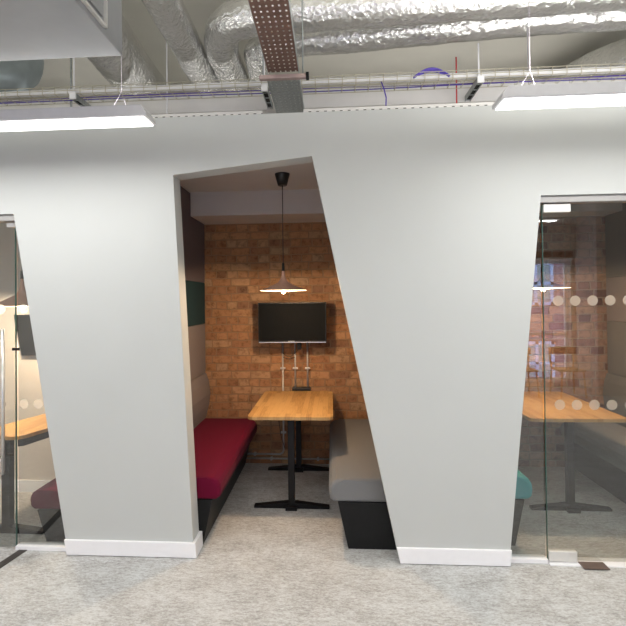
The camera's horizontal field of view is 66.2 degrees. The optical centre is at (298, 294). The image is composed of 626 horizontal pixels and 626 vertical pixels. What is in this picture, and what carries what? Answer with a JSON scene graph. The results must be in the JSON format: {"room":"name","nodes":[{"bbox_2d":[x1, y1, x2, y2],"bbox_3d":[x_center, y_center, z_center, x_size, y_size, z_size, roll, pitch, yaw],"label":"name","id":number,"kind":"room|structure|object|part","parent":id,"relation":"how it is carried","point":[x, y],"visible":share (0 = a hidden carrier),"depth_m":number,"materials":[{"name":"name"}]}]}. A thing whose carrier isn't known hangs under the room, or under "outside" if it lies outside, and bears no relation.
{"room":"open-plan office","nodes":[
{"label":"open-plan office","id":0,"kind":"room"},
{"bbox_2d":[0,223,55,479],"bbox_3d":[-2.622,0.397,4.303,2.580,2.660,0.120,-1,-1,4],"label":"wall","id":1,"kind":"structure","parent":0,"point":[34,460],"depth_m":4.23,"materials":[{"name":"paint"}]},
{"bbox_2d":[14,315,35,355],"bbox_3d":[-2.216,0.349,4.191,0.535,0.355,0.050,-1,-1,4],"label":"television","id":2,"kind":"object","parent":1,"relation":"attached to","point":[24,328],"visible":0.23,"depth_m":4.18,"materials":[{"name":"black plastic"}]},
{"bbox_2d":[0,479,50,491],"bbox_3d":[-2.513,1.675,4.214,2.380,0.100,0.015,-1,-1,4],"label":"baseboard","id":3,"kind":"structure","parent":1,"relation":"attached to","point":[22,485],"depth_m":4.20,"materials":[{"name":"white paint"}]},
{"bbox_2d":[151,111,262,117],"bbox_3d":[-0.742,-1.187,3.451,0.980,0.227,0.040,-1,-1,4],"label":"rail","id":4,"kind":"object","parent":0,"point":[236,112],"visible":0.39,"depth_m":3.43,"materials":[{"name":"white metal"}]},
{"bbox_2d":[180,162,318,192],"bbox_3d":[-0.392,-1.014,4.152,7.080,0.110,1.810,-1,-1,4],"label":"ceiling","id":5,"kind":"structure","parent":0,"point":[302,176],"depth_m":4.05,"materials":[{"name":"paint"}]},
{"bbox_2d":[0,264,27,308],"bbox_3d":[-2.144,-0.418,3.718,0.440,1.055,0.440,-1,-1,4],"label":"pendant lamp","id":6,"kind":"object","parent":5,"relation":"hanging from","point":[22,302],"visible":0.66,"depth_m":3.62,"materials":[{"name":"grey metal"}]},
{"bbox_3d":[-2.140,-0.020,3.713,0.440,0.209,0.440,-1,-1,4],"label":"lamp shade","id":7,"kind":"part","parent":6,"relation":"part of","materials":[{"name":"grey metal"}]},
{"bbox_2d":[260,172,305,293],"bbox_3d":[-0.126,-0.488,3.823,0.380,0.955,0.380,-1,-1,4],"label":"pendant lamp","id":8,"kind":"object","parent":5,"relation":"hanging from","point":[283,285],"visible":1,"depth_m":3.78,"materials":[{"name":"grey metal"}]},
{"bbox_3d":[-0.122,-0.113,3.818,0.380,0.155,0.380,-1,-1,4],"label":"lamp shade","id":9,"kind":"part","parent":8,"relation":"part of","materials":[{"name":"grey metal"}]},
{"bbox_3d":[-0.127,-0.545,3.823,0.006,0.670,0.006,0,-1,-19],"label":"cord","id":10,"kind":"part","parent":8,"relation":"part of","materials":[{"name":"black plastic"}]},
{"bbox_2d":[261,290,305,290],"bbox_3d":[-0.121,-0.033,3.817,0.372,0.007,0.372,-1,-1,4],"label":"diffuser","id":11,"kind":"object","parent":8,"relation":"attached to","point":[261,290],"depth_m":3.69,"materials":[{"name":"beige plastic"}]},
{"bbox_2d":[533,216,571,290],"bbox_3d":[2.000,-0.508,3.940,0.410,0.955,0.410,-1,-1,4],"label":"pendant lamp","id":12,"kind":"object","parent":5,"relation":"hanging from","point":[547,284],"visible":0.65,"depth_m":3.85,"materials":[{"name":"grey metal"}]},
{"bbox_2d":[533,287,568,288],"bbox_3d":[2.004,-0.053,3.934,0.402,0.007,0.402,-1,-1,4],"label":"diffuser","id":13,"kind":"object","parent":12,"relation":"attached to","point":[533,287],"depth_m":3.78,"materials":[{"name":"beige plastic"}]},
{"bbox_3d":[2.004,-0.123,3.935,0.410,0.135,0.410,-1,-1,4],"label":"lamp shade","id":14,"kind":"part","parent":12,"relation":"part of","materials":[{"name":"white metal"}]},
{"bbox_2d":[0,105,625,560],"bbox_3d":[0.812,0.249,3.080,11.200,2.855,0.140,-1,-1,4],"label":"wall","id":15,"kind":"structure","parent":0,"point":[431,215],"depth_m":3.05,"materials":[{"name":"paint"}]},
{"bbox_2d":[0,214,14,222],"bbox_3d":[-2.691,-0.510,3.315,1.596,0.042,0.080,-1,-1,4],"label":"trim","id":16,"kind":"structure","parent":15,"relation":"attached to","point":[3,218],"depth_m":3.23,"materials":[{"name":"silver metal"}]},
{"bbox_2d":[0,222,19,544],"bbox_3d":[-2.387,0.607,3.249,0.985,2.186,0.096,-1,-1,4],"label":"door","id":17,"kind":"structure","parent":15,"relation":"in","point":[11,224],"depth_m":3.23,"materials":[{"name":"clear glass"}]},
{"bbox_3d":[-1.962,0.707,3.182,0.022,0.960,0.023,-1,-1,4],"label":"pull handle","id":18,"kind":"part","parent":17,"relation":"part of","materials":[{"name":"metal"}]},
{"bbox_2d":[0,550,26,567],"bbox_3d":[-2.114,1.692,1.915,0.054,0.005,2.684,-1,-1,12],"label":"trim","id":19,"kind":"structure","parent":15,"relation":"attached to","point":[16,554],"depth_m":3.11,"materials":[{"name":"grey metal"}]},
{"bbox_2d":[15,542,65,550],"bbox_3d":[-1.706,1.691,3.225,0.373,0.028,0.060,-1,-1,4],"label":"trim","id":20,"kind":"structure","parent":15,"relation":"attached to","point":[33,546],"depth_m":3.20,"materials":[{"name":"white paint"}]},
{"bbox_2d":[64,531,202,557],"bbox_3d":[-1.090,1.647,3.189,0.879,0.098,0.168,-1,-1,4],"label":"baseboard","id":21,"kind":"structure","parent":15,"relation":"attached to","point":[171,549],"depth_m":3.11,"materials":[{"name":"white paint"}]},
{"bbox_2d":[303,102,494,111],"bbox_3d":[1.073,-1.207,3.328,2.080,0.227,0.040,-1,-1,4],"label":"rail","id":22,"kind":"object","parent":15,"relation":"on","point":[477,103],"visible":0.28,"depth_m":3.33,"materials":[{"name":"white metal"}]},
{"bbox_2d":[397,547,511,565],"bbox_3d":[0.962,1.622,2.976,0.699,0.096,0.018,-1,-1,4],"label":"baseboard","id":23,"kind":"structure","parent":15,"relation":"attached to","point":[407,555],"depth_m":2.97,"materials":[{"name":"white paint"}]},
{"bbox_2d":[511,554,547,563],"bbox_3d":[1.430,1.656,3.013,0.240,0.028,0.060,-1,-1,4],"label":"trim","id":24,"kind":"structure","parent":15,"relation":"attached to","point":[516,558],"depth_m":2.99,"materials":[{"name":"white paint"}]},
{"bbox_2d":[541,204,576,561],"bbox_3d":[2.052,0.539,2.983,1.020,2.228,0.040,-1,-1,4],"label":"door","id":25,"kind":"structure","parent":15,"relation":"in","point":[556,555],"depth_m":3.00,"materials":[{"name":"clear glass"}]},
{"bbox_2d":[540,194,625,204],"bbox_3d":[2.500,-0.606,2.965,1.998,0.042,0.080,-1,-1,4],"label":"trim","id":26,"kind":"structure","parent":15,"relation":"attached to","point":[606,198],"depth_m":2.98,"materials":[{"name":"silver metal"}]},
{"bbox_2d":[546,556,625,567],"bbox_3d":[2.538,1.654,2.938,1.970,0.006,0.100,-1,-1,4],"label":"trim","id":27,"kind":"structure","parent":15,"relation":"attached to","point":[609,562],"depth_m":2.98,"materials":[{"name":"white paint"}]},
{"bbox_2d":[578,561,609,569],"bbox_3d":[1.806,1.657,2.937,0.150,0.004,0.080,-1,-1,4],"label":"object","id":28,"kind":"structure","parent":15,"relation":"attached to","point":[586,565],"depth_m":2.94,"materials":[{"name":"brown metal"}]},
{"bbox_2d":[0,463,625,625],"bbox_3d":[0.729,1.711,1.596,11.200,0.100,9.200,-1,-1,4],"label":"floor","id":29,"kind":"structure","parent":0,"point":[254,566],"depth_m":2.86,"materials":[{"name":"grey carpet"}]},
{"bbox_2d":[0,414,48,533],"bbox_3d":[-2.036,1.349,3.732,0.579,0.730,0.780,-1,-1,19],"label":"table","id":30,"kind":"object","parent":29,"relation":"on","point":[33,429],"visible":0.56,"depth_m":3.45,"materials":[{"name":"brown wood"}]},
{"bbox_3d":[-1.822,1.032,3.662,0.029,0.049,0.700,-1,-1,19],"label":"edge rail","id":31,"kind":"part","parent":30,"relation":"part of","materials":[{"name":"black metal"}]},
{"bbox_2d":[30,478,64,541],"bbox_3d":[-1.602,0.382,3.738,0.510,2.655,0.830,-1,-1,4],"label":"upholstered bench","id":32,"kind":"object","parent":29,"relation":"on","point":[45,499],"visible":0.08,"depth_m":3.32,"materials":[{"name":"fabric"}]},
{"bbox_3d":[-1.611,1.423,3.727,0.470,0.144,0.830,-1,-1,4],"label":"seat","id":33,"kind":"part","parent":32,"relation":"part of","materials":[{"name":"fabric"}]},
{"bbox_2d":[180,186,256,543],"bbox_3d":[-0.787,0.378,4.086,0.610,2.655,1.635,-1,-1,4],"label":"upholstered bench","id":34,"kind":"object","parent":29,"relation":"on","point":[221,445],"visible":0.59,"depth_m":4.36,"materials":[{"name":"fabric"}]},
{"bbox_3d":[-1.061,-0.540,4.120,0.080,0.813,1.625,-1,-1,4],"label":"panel","id":35,"kind":"part","parent":34,"relation":"part of","materials":[{"name":"grey fabric"}]},
{"bbox_3d":[-1.050,0.537,4.107,0.080,0.498,1.625,-1,-1,4],"label":"panel","id":36,"kind":"part","parent":34,"relation":"part of","materials":[{"name":"beige fabric"}]},
{"bbox_2d":[191,373,209,428],"bbox_3d":[-1.020,1.016,4.100,0.130,0.457,1.625,-1,-1,4],"label":"lumbar cushion","id":37,"kind":"object","parent":34,"relation":"on","point":[200,387],"depth_m":4.60,"materials":[{"name":"beige fabric"}]},
{"bbox_3d":[-0.757,1.321,4.074,0.570,0.157,1.635,-1,-1,4],"label":"seat","id":38,"kind":"part","parent":34,"relation":"part of","materials":[{"name":"fabric"}]},
{"bbox_2d":[248,391,332,510],"bbox_3d":[-0.030,1.327,4.255,0.673,0.745,1.075,-1,-1,4],"label":"table","id":39,"kind":"object","parent":29,"relation":"on","point":[289,406],"visible":0.95,"depth_m":3.95,"materials":[{"name":"brown wood"}]},
{"bbox_3d":[-0.033,0.992,4.259,0.440,0.024,0.895,-1,-1,4],"label":"support rail","id":40,"kind":"part","parent":39,"relation":"part of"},
{"bbox_2d":[329,419,396,549],"bbox_3d":[0.557,0.362,3.995,0.625,2.655,1.635,-1,-1,4],"label":"upholstered bench","id":41,"kind":"object","parent":29,"relation":"on","point":[355,481],"visible":0.31,"depth_m":3.19,"materials":[{"name":"grey fabric"}]},
{"bbox_3d":[0.547,1.306,3.986,0.585,0.157,1.635,-1,-1,4],"label":"seat","id":42,"kind":"part","parent":41,"relation":"part of","materials":[{"name":"grey fabric"}]},
{"bbox_2d":[511,470,531,545],"bbox_3d":[1.301,0.355,3.990,0.610,2.655,1.545,-1,-1,4],"label":"upholstered bench","id":43,"kind":"object","parent":29,"relation":"on","point":[523,484],"visible":0.15,"depth_m":3.20,"materials":[{"name":"teal fabric"}]},
{"bbox_3d":[1.331,1.298,3.978,0.570,0.157,1.545,-1,-1,4],"label":"seat","id":44,"kind":"part","parent":43,"relation":"part of","materials":[{"name":"teal fabric"}]},
{"bbox_2d":[522,391,625,513],"bbox_3d":[2.137,1.302,4.109,0.720,0.745,1.075,-1,-1,4],"label":"table","id":45,"kind":"object","parent":29,"relation":"on","point":[560,406],"visible":0.85,"depth_m":3.73,"materials":[{"name":"brown wood"}]},
{"bbox_2d":[560,203,625,503],"bbox_3d":[2.740,0.338,3.848,0.540,2.655,1.635,-1,-1,4],"label":"upholstered bench","id":46,"kind":"object","parent":29,"relation":"on","point":[599,447],"visible":0.76,"depth_m":4.40,"materials":[{"name":"grey fabric"}]},
{"bbox_3d":[2.730,1.282,3.838,0.500,0.157,1.635,-1,-1,4],"label":"seat","id":47,"kind":"part","parent":46,"relation":"part of","materials":[{"name":"grey fabric"}]},
{"bbox_2d":[603,373,625,426],"bbox_3d":[2.951,0.972,3.832,0.130,0.457,1.625,-1,-1,4],"label":"lumbar cushion","id":48,"kind":"object","parent":46,"relation":"on","point":[614,389],"depth_m":4.46,"materials":[{"name":"grey fabric"}]},
{"bbox_3d":[2.960,-0.586,3.848,0.080,0.813,1.625,-1,-1,4],"label":"panel","id":49,"kind":"part","parent":46,"relation":"part of","materials":[{"name":"grey fabric"}]},
{"bbox_3d":[2.971,0.492,3.836,0.080,0.498,1.625,-1,-1,4],"label":"panel","id":50,"kind":"part","parent":46,"relation":"part of","materials":[{"name":"grey fabric"}]},
{"bbox_2d":[0,0,625,100],"bbox_3d":[0.685,-2.464,1.644,11.200,0.150,9.200,-1,-1,4],"label":"ceiling","id":51,"kind":"structure","parent":0,"point":[545,50],"depth_m":4.77,"materials":[{"name":"beige paint"}]},
{"bbox_2d":[0,59,43,91],"bbox_3d":[-3.007,-2.049,4.228,1.358,0.619,0.536,0,-1,-14],"label":"duct","id":52,"kind":"object","parent":51,"relation":"hanging from","point":[19,74],"visible":0.5,"depth_m":4.22,"materials":[{"name":"silver metal"}]},
{"bbox_2d":[0,0,121,60],"bbox_3d":[-1.939,-1.737,1.593,2.155,1.250,1.460,-1,-1,4],"label":"air conditioning unit","id":53,"kind":"object","parent":51,"relation":"hanging from","point":[29,29],"visible":1,"depth_m":2.05,"materials":[{"name":"grey metal"}]},
{"bbox_3d":[-0.879,-1.354,1.487,0.025,0.340,1.100,-1,-1,4],"label":"panel","id":54,"kind":"part","parent":53,"relation":"part of","materials":[{"name":"grey metal"}]},
{"bbox_2d":[70,58,71,106],"bbox_3d":[-1.816,-1.762,3.830,0.014,1.150,0.016,-1,-1,4],"label":"hanging rod","id":55,"kind":"object","parent":51,"relation":"hanging from","point":[70,58],"visible":0.3,"depth_m":3.82,"materials":[{"name":"metal"}]},
{"bbox_2d":[0,56,155,131],"bbox_3d":[-1.962,-1.622,2.606,2.370,1.456,0.150,-1,-1,4],"label":"linear light","id":56,"kind":"object","parent":51,"relation":"hanging from","point":[134,115],"visible":1,"depth_m":2.49,"materials":[{"name":"white"}]},
{"bbox_2d":[0,116,152,131],"bbox_3d":[-1.954,-0.897,2.598,2.340,0.006,0.132,-1,-1,4],"label":"diffuser","id":57,"kind":"object","parent":56,"relation":"attached to","point":[9,123],"depth_m":2.52,"materials":[{"name":"white plastic"}]},
{"bbox_2d":[69,58,90,106],"bbox_3d":[-1.705,-1.912,3.937,0.048,0.850,0.575,-1,-1,4],"label":"bracket","id":58,"kind":"object","parent":51,"relation":"hanging from","point":[73,96],"visible":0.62,"depth_m":3.68,"materials":[{"name":"metal"}]},
{"bbox_3d":[-1.727,-1.938,3.686,0.010,0.804,0.012,-1,-1,4],"label":"rod","id":59,"kind":"part","parent":58,"relation":"part of","materials":[{"name":"white paint"}]},
{"bbox_2d":[0,76,624,114],"bbox_3d":[0.447,-1.590,3.916,8.800,0.160,0.140,-1,-1,4],"label":"cable tray","id":60,"kind":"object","parent":58,"relation":"attached to","point":[438,95],"depth_m":3.86,"materials":[{"name":"white paint"}]},
{"bbox_2d":[261,61,272,108],"bbox_3d":[-0.235,-1.654,3.835,0.048,0.300,0.575,-1,-1,4],"label":"bracket","id":61,"kind":"object","parent":60,"relation":"attached to","point":[264,87],"visible":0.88,"depth_m":3.64,"materials":[{"name":"metal"}]},
{"bbox_2d":[465,43,483,100],"bbox_3d":[1.326,-1.671,3.729,0.048,0.300,0.575,-1,-1,4],"label":"bracket","id":62,"kind":"object","parent":60,"relation":"attached to","point":[479,81],"visible":0.81,"depth_m":3.53,"materials":[{"name":"metal"}]},
{"bbox_3d":[1.304,-1.697,3.478,0.010,0.254,0.012,-1,-1,4],"label":"rod","id":63,"kind":"part","parent":62,"relation":"part of","materials":[{"name":"white paint"}]},
{"bbox_2d":[0,63,625,106],"bbox_3d":[0.502,-1.592,3.612,8.650,0.061,0.176,-1,-1,4],"label":"basket tray","id":64,"kind":"object","parent":58,"relation":"on","point":[581,69],"visible":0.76,"depth_m":3.62,"materials":[{"name":"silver metal"}]},
{"bbox_2d":[0,66,625,97],"bbox_3d":[0.424,-1.596,3.572,8.400,0.044,0.046,-1,-1,4],"label":"conduit","id":65,"kind":"object","parent":64,"relation":"in","point":[587,69],"visible":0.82,"depth_m":3.56,"materials":[{"name":"metal"}]},
{"bbox_2d":[0,78,625,103],"bbox_3d":[0.431,-1.571,3.668,8.400,0.011,0.028,-1,-1,4],"label":"cable","id":66,"kind":"object","parent":64,"relation":"in","point":[608,78],"visible":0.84,"depth_m":3.69,"materials":[{"name":"purple plastic"}]},
{"bbox_2d":[0,75,625,102],"bbox_3d":[0.428,-1.572,3.631,8.400,0.014,0.037,-1,-1,4],"label":"cable","id":67,"kind":"object","parent":64,"relation":"in","point":[608,75],"visible":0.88,"depth_m":3.65,"materials":[{"name":"purple plastic"}]},
{"bbox_2d":[381,82,386,105],"bbox_3d":[0.624,-1.447,3.513,0.018,0.262,0.073,0,-1,-19],"label":"cable","id":68,"kind":"object","parent":64,"relation":"hanging from","point":[381,82],"visible":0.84,"depth_m":3.49,"materials":[{"name":"purple plastic"}]},
{"bbox_2d":[413,67,449,77],"bbox_3d":[0.971,-1.623,3.509,0.266,0.071,0.030,-1,-1,4],"label":"cable loop","id":69,"kind":"object","parent":64,"relation":"in","point":[430,68],"visible":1,"depth_m":3.50,"materials":[{"name":"purple plastic"}]},
{"bbox_2d":[87,15,173,94],"bbox_3d":[-1.451,-1.950,4.340,0.452,0.453,3.709,-1,-1,4],"label":"duct","id":70,"kind":"object","parent":51,"relation":"hanging from","point":[137,67],"visible":0.26,"depth_m":3.83,"materials":[{"name":"silver metal"}]},
{"bbox_2d":[166,42,167,113],"bbox_3d":[-1.037,-1.706,3.777,0.010,1.280,0.011,-1,-1,4],"label":"hanging rod","id":71,"kind":"object","parent":51,"relation":"hanging from","point":[166,42],"visible":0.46,"depth_m":3.77,"materials":[{"name":"white paint"}]},
{"bbox_2d":[141,0,221,91],"bbox_3d":[-0.837,-2.090,4.383,0.261,0.569,3.540,-1,-1,3],"label":"duct","id":72,"kind":"object","parent":51,"relation":"hanging from","point":[171,18],"visible":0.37,"depth_m":3.49,"materials":[{"name":"silver metal"}]},
{"bbox_2d":[204,0,625,90],"bbox_3d":[2.044,-1.985,4.441,5.498,0.300,3.026,-1,-1,4],"label":"duct","id":73,"kind":"object","parent":72,"relation":"attached to","point":[232,22],"visible":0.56,"depth_m":3.23,"materials":[{"name":"silver metal"}]},
{"bbox_2d":[259,0,308,80],"bbox_3d":[-0.101,-1.895,3.190,0.330,0.935,0.050,-1,-1,4],"label":"hanger","id":74,"kind":"object","parent":51,"relation":"hanging from","point":[300,76],"visible":0.98,"depth_m":3.17,"materials":[{"name":"metal"}]},
{"bbox_3d":[-0.241,-1.908,3.199,0.008,0.906,0.009,-1,-1,4],"label":"rod","id":75,"kind":"part","parent":74,"relation":"part of","materials":[{"name":"metal"}]},
{"bbox_2d":[248,0,298,72],"bbox_3d":[-0.160,-1.512,2.338,0.206,0.050,1.692,-1,-1,4],"label":"cable tray","id":76,"kind":"object","parent":74,"relation":"hanging from","point":[255,3],"visible":1,"depth_m":2.72,"materials":[{"name":"brown metal"}]},
{"bbox_2d":[266,70,304,112],"bbox_3d":[-0.079,-1.478,3.636,0.221,0.050,0.893,-1,-1,4],"label":"cable tray","id":77,"kind":"object","parent":74,"relation":"hanging from","point":[294,89],"visible":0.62,"depth_m":3.50,"materials":[{"name":"metal"}]},
{"bbox_3d":[0.023,-1.911,3.181,0.008,0.906,0.009,-1,-1,4],"label":"rod","id":78,"kind":"part","parent":74,"relation":"part of","materials":[{"name":"metal"}]},
{"bbox_2d":[244,10,625,89],"bbox_3d":[1.713,-1.966,3.767,5.880,0.245,2.163,-1,-1,31],"label":"duct","id":79,"kind":"object","parent":51,"relation":"hanging from","point":[359,40],"visible":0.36,"depth_m":3.49,"materials":[{"name":"silver metal"}]},
{"bbox_2d":[455,57,456,102],"bbox_3d":[1.209,-1.456,3.672,0.010,0.730,0.011,-1,-1,4],"label":"hanging rod","id":80,"kind":"object","parent":51,"relation":"hanging from","point":[455,57],"visible":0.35,"depth_m":3.67,"materials":[{"name":"red paint"}]},
{"bbox_2d":[527,22,528,69],"bbox_3d":[1.610,-1.978,3.380,0.005,0.800,0.006,-1,-1,4],"label":"hanging rod","id":81,"kind":"object","parent":51,"relation":"hanging from","point":[527,22],"visible":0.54,"depth_m":3.38,"materials":[{"name":"silver metal"}]},
{"bbox_2d":[492,20,625,109],"bbox_3d":[2.150,-1.669,2.278,2.380,1.456,0.150,-1,-1,4],"label":"linear light","id":82,"kind":"object","parent":51,"relation":"hanging from","point":[609,93],"visible":1,"depth_m":2.27,"materials":[{"name":"white"}]},
{"bbox_2d":[496,94,625,109],"bbox_3d":[2.158,-0.944,2.270,2.350,0.006,0.132,-1,-1,4],"label":"diffuser","id":83,"kind":"object","parent":82,"relation":"attached to","point":[505,101],"depth_m":2.31,"materials":[{"name":"white plastic"}]},
{"bbox_2d":[549,38,625,78],"bbox_3d":[2.747,-1.881,4.789,0.818,0.620,2.551,0,-1,-10],"label":"duct","id":84,"kind":"object","parent":51,"relation":"hanging from","point":[613,53],"visible":0.06,"depth_m":4.02,"materials":[{"name":"silver metal"}]},
{"bbox_2d":[204,216,608,466],"bbox_3d":[1.125,0.364,4.867,4.820,2.660,0.150,-1,-1,4],"label":"brick wall","id":85,"kind":"structure","parent":0,"point":[242,260],"depth_m":4.85,"materials":[{"name":"brown brick"}]},
{"bbox_2d":[190,189,325,224],"bbox_3d":[-0.080,-0.846,4.635,1.985,0.220,0.500,-1,-1,4],"label":"ceiling beam","id":86,"kind":"structure","parent":85,"relation":"attached to","point":[299,206],"depth_m":4.42,"materials":[{"name":"paint"}]},
{"bbox_2d":[247,343,285,455],"bbox_3d":[-0.328,1.052,4.865,0.396,1.145,0.035,-1,-1,4],"label":"conduit pipe","id":87,"kind":"object","parent":85,"relation":"attached to","point":[282,367],"visible":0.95,"depth_m":4.85,"materials":[{"name":"metal"}]},
{"bbox_2d":[247,456,328,460],"bbox_3d":[-0.048,1.651,4.839,0.965,0.030,0.035,-1,-1,4],"label":"conduit pipe","id":88,"kind":"object","parent":85,"relation":"attached to","point":[271,457],"visible":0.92,"depth_m":4.84,"materials":[{"name":"metal"}]},
{"bbox_2d":[258,302,326,349],"bbox_3d":[-0.055,0.304,4.745,0.659,0.462,0.250,-1,-1,4],"label":"television","id":89,"kind":"object","parent":85,"relation":"attached to","point":[299,323],"visible":1,"depth_m":4.62,"materials":[{"name":"black plastic"}]},
{"bbox_3d":[-0.062,0.457,4.623,0.647,0.006,0.007,-1,-1,4],"label":"trim","id":90,"kind":"part","parent":89,"relation":"part of","materials":[{"name":"metal"}]},
{"bbox_2d":[293,343,297,386],"bbox_3d":[-0.035,0.706,4.848,0.052,0.460,0.033,-1,-1,4],"label":"conduit pipe","id":91,"kind":"object","parent":85,"relation":"attached to","point":[294,367],"visible":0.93,"depth_m":4.84,"materials":[{"name":"metal"}]},
{"bbox_2d":[292,387,310,390],"bbox_3d":[0.029,0.945,4.827,0.185,0.030,0.065,-1,-1,4],"label":"bar","id":92,"kind":"object","parent":85,"relation":"attached to","point":[293,388],"visible":1,"depth_m":4.80,"materials":[{"name":"black plastic"}]},
{"bbox_2d":[305,343,309,386],"bbox_3d":[0.089,0.704,4.839,0.052,0.460,0.033,-1,-1,4],"label":"conduit pipe","id":93,"kind":"object","parent":85,"relation":"attached to","point":[307,367],"visible":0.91,"depth_m":4.83,"materials":[{"name":"metal"}]},
{"bbox_2d":[539,203,621,216],"bbox_3d":[2.037,-0.869,4.592,2.055,0.220,0.300,-1,-1,4],"label":"trim","id":94,"kind":"structure","parent":85,"relation":"attached to","point":[577,210],"depth_m":4.41,"materials":[{"name":"paint"}]}
]}

